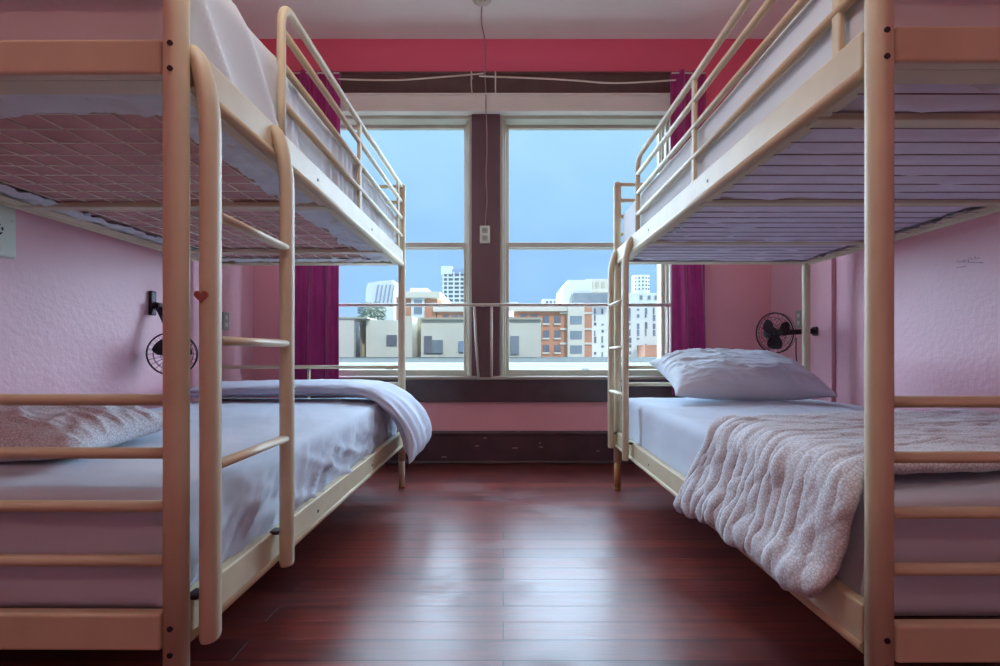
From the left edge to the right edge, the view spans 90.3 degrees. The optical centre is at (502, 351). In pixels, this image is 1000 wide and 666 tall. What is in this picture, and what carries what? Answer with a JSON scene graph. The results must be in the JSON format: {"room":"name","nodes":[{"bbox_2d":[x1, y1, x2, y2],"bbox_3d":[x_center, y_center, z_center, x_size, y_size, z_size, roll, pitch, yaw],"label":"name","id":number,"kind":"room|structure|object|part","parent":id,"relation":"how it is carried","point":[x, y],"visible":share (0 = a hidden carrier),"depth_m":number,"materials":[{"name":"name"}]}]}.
{"room":"dormitory","nodes":[
{"label":"dormitory","id":0,"kind":"room"},
{"bbox_2d":[0,209,252,408],"bbox_3d":[-1.925,-0.728,0.940,0.250,3.055,5.780,0,0,0],"label":"wall","id":1,"kind":"structure","parent":0,"point":[75,318],"depth_m":2.17,"materials":[{"name":"paint"}]},
{"bbox_2d":[0,204,15,258],"bbox_3d":[-1.777,-0.434,1.710,0.046,0.192,0.195,0,0,0],"label":"outlet","id":2,"kind":"object","parent":1,"relation":"attached to","point":[7,214],"visible":0.89,"depth_m":1.77,"materials":[{"name":"white plastic"}]},
{"bbox_2d":[146,291,197,373],"bbox_3d":[-1.675,-0.095,2.515,0.239,0.433,0.138,0,0,-12],"label":"wall fan","id":3,"kind":"object","parent":1,"relation":"attached to","point":[154,306],"visible":0.36,"depth_m":2.52,"materials":[{"name":"black plastic"}]},
{"bbox_3d":[-1.765,-0.237,2.540,0.034,0.034,0.040,0,0,0],"label":"knob","id":4,"kind":"part","parent":3,"relation":"part of","materials":[{"name":"black plastic"}]},
{"bbox_3d":[-1.696,-0.024,2.467,0.080,0.078,0.021,0,0,-35],"label":"blade","id":5,"kind":"part","parent":3,"relation":"part of","materials":[{"name":"black plastic"}]},
{"bbox_3d":[-1.730,-0.123,2.546,0.119,0.260,0.027,0,0,-8],"label":"arm","id":6,"kind":"part","parent":3,"relation":"part of","materials":[{"name":"black plastic"}]},
{"bbox_2d":[222,312,228,329],"bbox_3d":[-1.795,-0.200,3.220,0.010,0.116,0.072,0,0,0],"label":"switch plate","id":7,"kind":"object","parent":1,"relation":"attached to","point":[225,315],"visible":1,"depth_m":3.21,"materials":[{"name":"white plastic"}]},
{"bbox_2d":[0,464,999,665],"bbox_3d":[0.076,0.875,0.930,4.352,0.150,5.860,0,0,0],"label":"floor","id":8,"kind":"structure","parent":0,"point":[460,564],"depth_m":1.67,"materials":[{"name":"brown wood"}]},
{"bbox_2d":[0,0,405,665],"bbox_3d":[-1.132,-0.093,1.930,1.184,1.787,2.050,0,0,0],"label":"bunk bed","id":9,"kind":"object","parent":8,"relation":"on","point":[175,68],"visible":0.89,"depth_m":0.94,"materials":[{"name":"beige paint"}]},
{"bbox_3d":[-1.157,-0.543,0.928,1.056,0.065,0.026,0,0,0],"label":"rail","id":10,"kind":"part","parent":9,"relation":"part of","materials":[{"name":"beige metal"}]},
{"bbox_3d":[-1.157,0.516,0.928,1.056,0.068,0.026,0,0,0],"label":"rail","id":11,"kind":"part","parent":9,"relation":"part of","materials":[{"name":"beige paint"}]},
{"bbox_3d":[-1.681,-0.546,1.933,0.078,0.088,1.957,0,0,0],"label":"rail","id":12,"kind":"part","parent":9,"relation":"part of","materials":[{"name":"beige metal"}]},
{"bbox_3d":[-0.608,-0.173,0.925,0.043,1.627,0.043,0,0,0],"label":"post","id":13,"kind":"part","parent":9,"relation":"part of","materials":[{"name":"beige metal"}]},
{"bbox_2d":[0,0,394,262],"bbox_3d":[-1.149,-0.670,1.924,1.096,0.333,1.954,0,0,0],"label":"mattress","id":14,"kind":"object","parent":9,"relation":"on","point":[218,28],"visible":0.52,"depth_m":1.31,"materials":[{"name":"white fabric"}]},
{"bbox_2d":[0,398,396,608],"bbox_3d":[-1.138,0.384,1.924,1.112,0.261,1.970,0,0,0],"label":"mattress","id":15,"kind":"object","parent":9,"relation":"on","point":[332,435],"visible":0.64,"depth_m":1.06,"materials":[{"name":"white fabric"}]},
{"bbox_2d":[0,406,162,461],"bbox_3d":[-1.330,0.195,1.315,0.740,0.147,0.440,0,0,-2],"label":"pillow","id":16,"kind":"object","parent":15,"relation":"on","point":[20,426],"visible":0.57,"depth_m":1.23,"materials":[{"name":"white fabric"}]},
{"bbox_2d":[190,379,431,463],"bbox_3d":[-1.025,0.343,2.617,1.270,0.378,0.537,0,0,0],"label":"duvet","id":17,"kind":"object","parent":15,"relation":"on","point":[412,421],"visible":0.81,"depth_m":2.58,"materials":[{"name":"white fabric"}]},
{"bbox_3d":[-0.578,-0.019,0.956,0.065,1.140,0.047,0,0,0],"label":"ladder rail","id":18,"kind":"part","parent":9,"relation":"part of","materials":[{"name":"beige metal"}]},
{"bbox_3d":[-0.576,-0.019,1.290,0.065,1.140,0.047,0,0,0],"label":"ladder rail","id":19,"kind":"part","parent":9,"relation":"part of","materials":[{"name":"beige metal"}]},
{"bbox_3d":[-0.613,0.509,1.927,0.058,0.090,1.957,0,0,0],"label":"rail","id":20,"kind":"part","parent":9,"relation":"part of","materials":[{"name":"beige metal"}]},
{"bbox_3d":[-0.613,-0.546,1.927,0.058,0.088,1.957,0,0,0],"label":"rail","id":21,"kind":"part","parent":9,"relation":"part of","materials":[{"name":"beige metal"}]},
{"bbox_3d":[-1.147,-0.543,2.933,1.056,0.065,0.026,0,0,0],"label":"rail","id":22,"kind":"part","parent":9,"relation":"part of","materials":[{"name":"beige metal"}]},
{"bbox_3d":[-0.597,-0.173,2.930,0.043,1.627,0.043,0,0,0],"label":"post","id":23,"kind":"part","parent":9,"relation":"part of","materials":[{"name":"beige metal"}]},
{"bbox_2d":[608,0,999,665],"bbox_3d":[1.199,-0.093,1.892,1.184,1.787,2.050,0,0,0],"label":"bunk bed","id":24,"kind":"object","parent":8,"relation":"on","point":[882,56],"visible":0.85,"depth_m":0.95,"materials":[{"name":"beige paint"}]},
{"bbox_3d":[0.637,-0.019,2.862,0.065,1.140,0.047,0,0,0],"label":"ladder rail","id":25,"kind":"part","parent":24,"relation":"part of","materials":[{"name":"beige metal"}]},
{"bbox_3d":[0.666,-0.173,2.893,0.043,1.627,0.043,0,0,0],"label":"post","id":26,"kind":"part","parent":24,"relation":"part of","materials":[{"name":"beige metal"}]},
{"bbox_3d":[0.638,-0.019,2.528,0.065,1.140,0.047,0,0,0],"label":"ladder rail","id":27,"kind":"part","parent":24,"relation":"part of","materials":[{"name":"beige metal"}]},
{"bbox_3d":[1.216,-0.543,2.895,1.056,0.065,0.026,0,0,0],"label":"rail","id":28,"kind":"part","parent":24,"relation":"part of","materials":[{"name":"beige metal"}]},
{"bbox_3d":[0.680,0.509,1.891,0.058,0.090,1.957,0,0,0],"label":"rail","id":29,"kind":"part","parent":24,"relation":"part of","materials":[{"name":"beige metal"}]},
{"bbox_3d":[0.680,-0.546,1.891,0.058,0.088,1.957,0,0,0],"label":"rail","id":30,"kind":"part","parent":24,"relation":"part of","materials":[{"name":"beige metal"}]},
{"bbox_3d":[1.766,-0.173,2.896,0.043,1.627,0.043,0,0,0],"label":"post","id":31,"kind":"part","parent":24,"relation":"part of","materials":[{"name":"beige metal"}]},
{"bbox_2d":[623,0,999,260],"bbox_3d":[1.218,-0.664,1.895,1.068,0.325,1.954,0,0,0],"label":"mattress","id":32,"kind":"object","parent":24,"relation":"on","point":[932,13],"visible":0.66,"depth_m":1.38,"materials":[{"name":"white fabric"}]},
{"bbox_2d":[629,397,999,615],"bbox_3d":[1.216,0.368,1.894,1.066,0.271,1.949,0,0,0],"label":"mattress","id":33,"kind":"object","parent":24,"relation":"on","point":[674,430],"visible":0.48,"depth_m":0.94,"materials":[{"name":"white fabric"}]},
{"bbox_2d":[648,348,837,399],"bbox_3d":[1.192,0.106,2.560,0.760,0.256,0.478,0,0,1],"label":"pillow","id":34,"kind":"object","parent":33,"relation":"on","point":[708,373],"visible":1,"depth_m":2.37,"materials":[{"name":"white fabric"}]},
{"bbox_2d":[673,409,999,597],"bbox_3d":[1.142,0.373,1.375,1.124,0.361,0.886,0,0,0],"label":"duvet","id":35,"kind":"object","parent":33,"relation":"on","point":[783,490],"visible":0.88,"depth_m":1.17,"materials":[{"name":"white fabric"}]},
{"bbox_3d":[0.672,-0.173,0.888,0.043,1.627,0.043,0,0,0],"label":"post","id":36,"kind":"part","parent":24,"relation":"part of","materials":[{"name":"beige metal"}]},
{"bbox_3d":[1.748,-0.546,1.894,0.078,0.088,1.957,0,0,0],"label":"rail","id":37,"kind":"part","parent":24,"relation":"part of","materials":[{"name":"beige metal"}]},
{"bbox_3d":[1.222,-0.543,0.890,1.056,0.065,0.026,0,0,0],"label":"rail","id":38,"kind":"part","parent":24,"relation":"part of","materials":[{"name":"beige paint"}]},
{"bbox_3d":[1.222,0.516,0.890,1.056,0.068,0.026,0,0,0],"label":"rail","id":39,"kind":"part","parent":24,"relation":"part of","materials":[{"name":"beige paint"}]},
{"bbox_2d":[253,39,770,430],"bbox_3d":[0.065,-0.728,3.710,3.730,3.055,0.260,0,0,0],"label":"wall","id":40,"kind":"structure","parent":0,"point":[737,296],"depth_m":3.58,"materials":[{"name":"paint"}]},
{"bbox_2d":[339,115,471,375],"bbox_3d":[-0.828,-0.823,3.674,1.210,2.006,0.212,0,0,0],"label":"window","id":41,"kind":"structure","parent":40,"relation":"in","point":[464,123],"depth_m":3.64,"materials":[{"name":"paint"}]},
{"bbox_3d":[-0.828,-1.295,3.707,1.158,1.061,0.037,0,0,0],"label":"sash","id":42,"kind":"part","parent":41,"relation":"part of","materials":[{"name":"paint"}]},
{"bbox_3d":[-0.828,-0.311,3.656,1.158,0.983,0.037,0,0,0],"label":"sash","id":43,"kind":"part","parent":41,"relation":"part of","materials":[{"name":"paint"}]},
{"bbox_2d":[480,226,489,242],"bbox_3d":[-0.129,-0.836,3.535,0.072,0.124,0.030,0,0,0],"label":"outlet","id":44,"kind":"object","parent":40,"relation":"attached to","point":[484,230],"visible":1,"depth_m":3.52,"materials":[{"name":"white plastic"}]},
{"bbox_2d":[482,228,487,232],"bbox_3d":[-0.129,-0.863,3.526,0.040,0.038,0.009,0,0,0],"label":"receptacle","id":45,"kind":"object","parent":44,"relation":"attached to","point":[484,230],"depth_m":3.52,"materials":[{"name":"white plastic"}]},
{"bbox_2d":[482,235,487,240],"bbox_3d":[-0.129,-0.809,3.526,0.040,0.038,0.009,0,0,0],"label":"receptacle","id":46,"kind":"object","parent":44,"relation":"attached to","point":[484,237],"depth_m":3.52,"materials":[{"name":"white plastic"}]},
{"bbox_2d":[472,114,499,376],"bbox_3d":[-0.122,-0.769,3.565,0.204,1.898,0.030,0,0,0],"label":"trim","id":47,"kind":"structure","parent":40,"relation":"attached to","point":[485,256],"depth_m":3.55,"materials":[{"name":"brown wood"}]},
{"bbox_2d":[295,380,685,401],"bbox_3d":[-0.104,0.271,3.563,2.898,0.173,0.034,0,0,0],"label":"trim","id":48,"kind":"structure","parent":40,"relation":"attached to","point":[421,390],"depth_m":3.55,"materials":[{"name":"brown wood"}]},
{"bbox_2d":[292,71,691,92],"bbox_3d":[-0.104,-1.913,3.559,2.938,0.175,0.042,0,0,0],"label":"trim","id":49,"kind":"structure","parent":40,"relation":"attached to","point":[462,84],"depth_m":3.55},
{"bbox_2d":[339,303,670,378],"bbox_3d":[-0.106,-0.077,3.526,2.601,0.536,0.047,0,0,0],"label":"guard","id":50,"kind":"object","parent":40,"relation":"attached to","point":[474,305],"visible":0.7,"depth_m":3.51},
{"bbox_3d":[-0.784,0.180,3.518,1.221,0.021,0.021,0,0,0],"label":"rail","id":51,"kind":"part","parent":50,"relation":"part of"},
{"bbox_3d":[-0.106,-0.333,3.518,2.577,0.025,0.025,0,0,0],"label":"rail","id":52,"kind":"part","parent":50,"relation":"part of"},
{"bbox_3d":[0.550,0.180,3.518,1.264,0.021,0.021,0,0,0],"label":"rail","id":53,"kind":"part","parent":50,"relation":"part of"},
{"bbox_2d":[341,93,669,115],"bbox_3d":[-0.104,-1.758,3.537,2.658,0.131,0.084,0,0,0],"label":"trim","id":54,"kind":"structure","parent":40,"relation":"attached to","point":[364,104],"depth_m":3.50,"materials":[{"name":"paint"}]},
{"bbox_2d":[385,431,634,463],"bbox_3d":[0.065,0.683,3.560,3.730,0.234,0.040,0,0,0],"label":"baseboard","id":55,"kind":"structure","parent":40,"relation":"attached to","point":[443,447],"depth_m":3.56,"materials":[{"name":"brown wood"}]},
{"bbox_2d":[364,377,666,379],"bbox_3d":[-0.104,0.189,3.600,2.898,0.018,0.140,0,0,0],"label":"trim","id":56,"kind":"structure","parent":40,"relation":"attached to","point":[480,378],"depth_m":3.53,"materials":[{"name":"paint"}]},
{"bbox_2d":[500,115,671,375],"bbox_3d":[0.602,-0.823,3.674,1.246,2.006,0.212,0,0,0],"label":"window","id":57,"kind":"structure","parent":40,"relation":"in","point":[664,271],"depth_m":3.64,"materials":[{"name":"paint"}]},
{"bbox_3d":[0.602,-1.295,3.707,1.194,1.061,0.037,0,0,0],"label":"sash","id":58,"kind":"part","parent":57,"relation":"part of","materials":[{"name":"glass"}]},
{"bbox_3d":[0.602,-0.311,3.656,1.194,0.983,0.037,0,0,0],"label":"sash","id":59,"kind":"part","parent":57,"relation":"part of","materials":[{"name":"paint"}]},
{"bbox_3d":[-0.219,-1.894,3.490,0.009,0.120,0.112,0,0,0],"label":"hook","id":60,"kind":"object","parent":40,"relation":"attached to","visible":0},
{"bbox_2d":[337,73,483,80],"bbox_3d":[-0.644,-1.916,3.460,1.024,0.058,0.012,0,0,0],"label":"wire","id":61,"kind":"object","parent":60,"relation":"attached to","point":[473,73],"visible":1,"depth_m":3.46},
{"bbox_2d":[293,69,340,379],"bbox_3d":[-1.324,-0.827,3.454,0.381,2.253,0.058,0,0,-3],"label":"curtain","id":62,"kind":"object","parent":61,"relation":"hanging from","point":[316,287],"visible":0.31,"depth_m":3.46,"materials":[{"name":"purple fabric"}]},
{"bbox_3d":[-0.052,-1.894,3.490,0.009,0.120,0.112,0,0,0],"label":"hook","id":63,"kind":"object","parent":40,"relation":"attached to","visible":0},
{"bbox_2d":[479,75,675,83],"bbox_3d":[0.517,-1.890,3.448,1.367,0.060,0.012,0,0,0],"label":"wire","id":64,"kind":"object","parent":63,"relation":"hanging from","point":[479,75],"visible":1,"depth_m":3.44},
{"bbox_2d":[670,69,705,394],"bbox_3d":[1.293,-0.827,3.451,0.249,2.253,0.052,0,0,0],"label":"curtain","id":65,"kind":"object","parent":64,"relation":"hanging from","point":[688,280],"visible":0.39,"depth_m":3.46,"materials":[{"name":"purple fabric"}]},
{"bbox_2d":[231,0,796,38],"bbox_3d":[0.076,-2.380,0.930,4.352,0.250,5.860,0,0,0],"label":"ceiling","id":66,"kind":"structure","parent":0,"point":[321,19],"depth_m":3.36,"materials":[{"name":"paint"}]},
{"bbox_2d":[473,0,490,6],"bbox_3d":[-0.134,-2.232,3.160,0.124,0.046,0.124,0,0,0],"label":"ceiling rose","id":67,"kind":"object","parent":66,"relation":"attached to","point":[481,3],"visible":1,"depth_m":3.16,"materials":[{"name":"white plastic"}]},
{"bbox_2d":[481,7,487,225],"bbox_3d":[-0.135,-1.568,3.388,0.032,1.369,0.376,0,0,3],"label":"power cord","id":68,"kind":"object","parent":66,"relation":"hanging from","point":[481,7],"visible":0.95,"depth_m":3.54,"materials":[{"name":"white plastic"}]},
{"bbox_2d":[771,7,999,413],"bbox_3d":[2.066,-0.728,0.940,0.272,3.055,5.780,0,0,0],"label":"wall","id":69,"kind":"structure","parent":0,"point":[947,316],"depth_m":2.32,"materials":[{"name":"paint"}]},
{"bbox_2d":[756,312,817,361],"bbox_3d":[1.729,0.005,3.059,0.402,0.494,0.169,0,0,0],"label":"wall fan","id":70,"kind":"object","parent":69,"relation":"attached to","point":[771,332],"depth_m":3.01,"materials":[{"name":"black plastic"}]},
{"bbox_3d":[1.604,-0.156,3.005,0.088,0.086,0.024,0,0,-7],"label":"blade","id":71,"kind":"part","parent":70,"relation":"part of","materials":[{"name":"black plastic"}]},
{"bbox_3d":[1.647,-0.115,3.064,0.068,0.068,0.081,0,0,-7],"label":"motor","id":72,"kind":"part","parent":70,"relation":"part of","materials":[{"name":"black plastic"}]},
{"bbox_3d":[1.647,-0.061,3.012,0.087,0.086,0.017,0,0,15],"label":"blade","id":73,"kind":"part","parent":70,"relation":"part of","materials":[{"name":"black plastic"}]},
{"bbox_3d":[1.707,-0.141,3.017,0.088,0.085,0.024,0,0,-7],"label":"blade","id":74,"kind":"part","parent":70,"relation":"part of","materials":[{"name":"black plastic"}]},
{"bbox_3d":[1.782,-0.121,3.069,0.275,0.044,0.025,0,0,4],"label":"arm","id":75,"kind":"part","parent":70,"relation":"part of","materials":[{"name":"black plastic"}]},
{"bbox_3d":[1.850,0.083,3.094,0.143,0.339,0.017,0,0,-36],"label":"fan cord","id":76,"kind":"part","parent":70,"relation":"part of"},
{"bbox_2d":[795,310,801,327],"bbox_3d":[1.925,-0.212,3.235,0.010,0.116,0.072,0,0,0],"label":"switch plate","id":77,"kind":"object","parent":69,"relation":"attached to","point":[798,314],"visible":0.89,"depth_m":3.23,"materials":[{"name":"white plastic"}]},
{"bbox_2d":[956,256,980,267],"bbox_3d":[1.951,-0.378,2.081,0.002,0.034,0.121,0,0,0],"label":"scribble","id":78,"kind":"object","parent":69,"relation":"attached to","point":[975,256],"visible":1,"depth_m":2.07,"materials":[{"name":"paint"}]},
{"label":"outside","id":79,"kind":"structure","parent":0,"visible":0},
{"bbox_2d":[542,299,555,302],"bbox_3d":[12.072,-11.952,121.940,4.829,1.690,4.120,0,0,0],"label":"block","id":80,"kind":"object","parent":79,"point":[543,300],"visible":0.43,"depth_m":120.01,"materials":[{"name":"white concrete"}]},
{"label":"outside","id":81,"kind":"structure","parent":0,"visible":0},
{"bbox_2d":[556,279,656,356],"bbox_3d":[19.418,-4.974,76.500,21.414,12.966,13.000,0,0,0],"label":"apartment block","id":82,"kind":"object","parent":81,"point":[642,320],"visible":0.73,"depth_m":75.01,"materials":[{"name":"paint"}]},
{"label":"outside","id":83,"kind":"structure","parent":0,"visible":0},
{"bbox_2d":[339,357,656,369],"bbox_3d":[0.000,0.407,14.400,32.000,0.385,19.200,0,0,0],"label":"flat roof","id":84,"kind":"structure","parent":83,"point":[412,363],"depth_m":11.36,"materials":[{"name":"paint"}]},
{"bbox_2d":[339,316,541,356],"bbox_3d":[-3.039,-0.580,25.207,9.656,2.125,5.586,0,0,0],"label":"annex","id":85,"kind":"object","parent":84,"relation":"on","point":[358,336],"visible":0.7,"depth_m":23.00,"materials":[{"name":"paint"}]},
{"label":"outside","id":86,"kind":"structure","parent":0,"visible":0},
{"bbox_2d":[441,266,463,302],"bbox_3d":[-17.306,-20.531,199.400,12.544,24.347,21.200,0,0,0],"label":"glass tower","id":87,"kind":"structure","parent":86,"point":[452,279],"depth_m":189.49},
{"bbox_3d":[-21.486,-31.183,194.000,4.183,3.042,10.000,0,0,0],"label":"crown","id":88,"kind":"part","parent":87,"relation":"part of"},
{"bbox_3d":[-15.252,-30.789,194.500,8.388,2.097,10.000,0,0,0],"label":"crown","id":89,"kind":"part","parent":87,"relation":"part of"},
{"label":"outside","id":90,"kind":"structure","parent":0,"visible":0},
{"bbox_2d":[357,301,386,319],"bbox_3d":[-8.447,-0.242,32.006,2.027,6.089,1.734,0,0,0],"label":"palm tree","id":91,"kind":"object","parent":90,"point":[369,311],"visible":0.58,"depth_m":31.71,"materials":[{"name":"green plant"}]},
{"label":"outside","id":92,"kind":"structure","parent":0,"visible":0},
{"bbox_2d":[632,275,648,292],"bbox_3d":[35.966,-10.740,129.940,4.400,18.278,4.520,0,0,0],"label":"round tower","id":93,"kind":"structure","parent":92,"point":[640,283],"depth_m":128.06,"materials":[{"name":"white concrete"}]},
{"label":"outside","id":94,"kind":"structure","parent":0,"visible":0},
{"bbox_2d":[365,280,397,319],"bbox_3d":[-39.726,-15.131,169.700,10.044,16.097,20.600,0,0,0],"label":"building","id":95,"kind":"structure","parent":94,"point":[386,291],"depth_m":160.00,"materials":[{"name":"white concrete"}]},
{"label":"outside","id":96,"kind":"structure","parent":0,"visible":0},
{"bbox_2d":[509,307,591,356],"bbox_3d":[5.635,-2.334,63.590,10.076,7.083,9.420,0,0,0],"label":"brick block","id":97,"kind":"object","parent":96,"point":[565,331],"visible":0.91,"depth_m":59.60,"materials":[{"name":"orange brick"}]},
{"bbox_3d":[4.295,-5.280,63.800,7.398,0.776,9.000,0,0,0],"label":"cornice","id":98,"kind":"part","parent":97,"relation":"part of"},
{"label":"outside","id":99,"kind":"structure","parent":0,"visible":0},
{"bbox_2d":[396,288,463,319],"bbox_3d":[-7.204,-4.550,56.000,7.983,4.550,10.000,0,0,0],"label":"brick house","id":100,"kind":"structure","parent":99,"point":[416,295],"depth_m":51.88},
{"bbox_3d":[-5.233,-4.456,55.500,4.041,0.518,8.000,0,0,0],"label":"cornice","id":101,"kind":"part","parent":100,"relation":"part of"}
]}

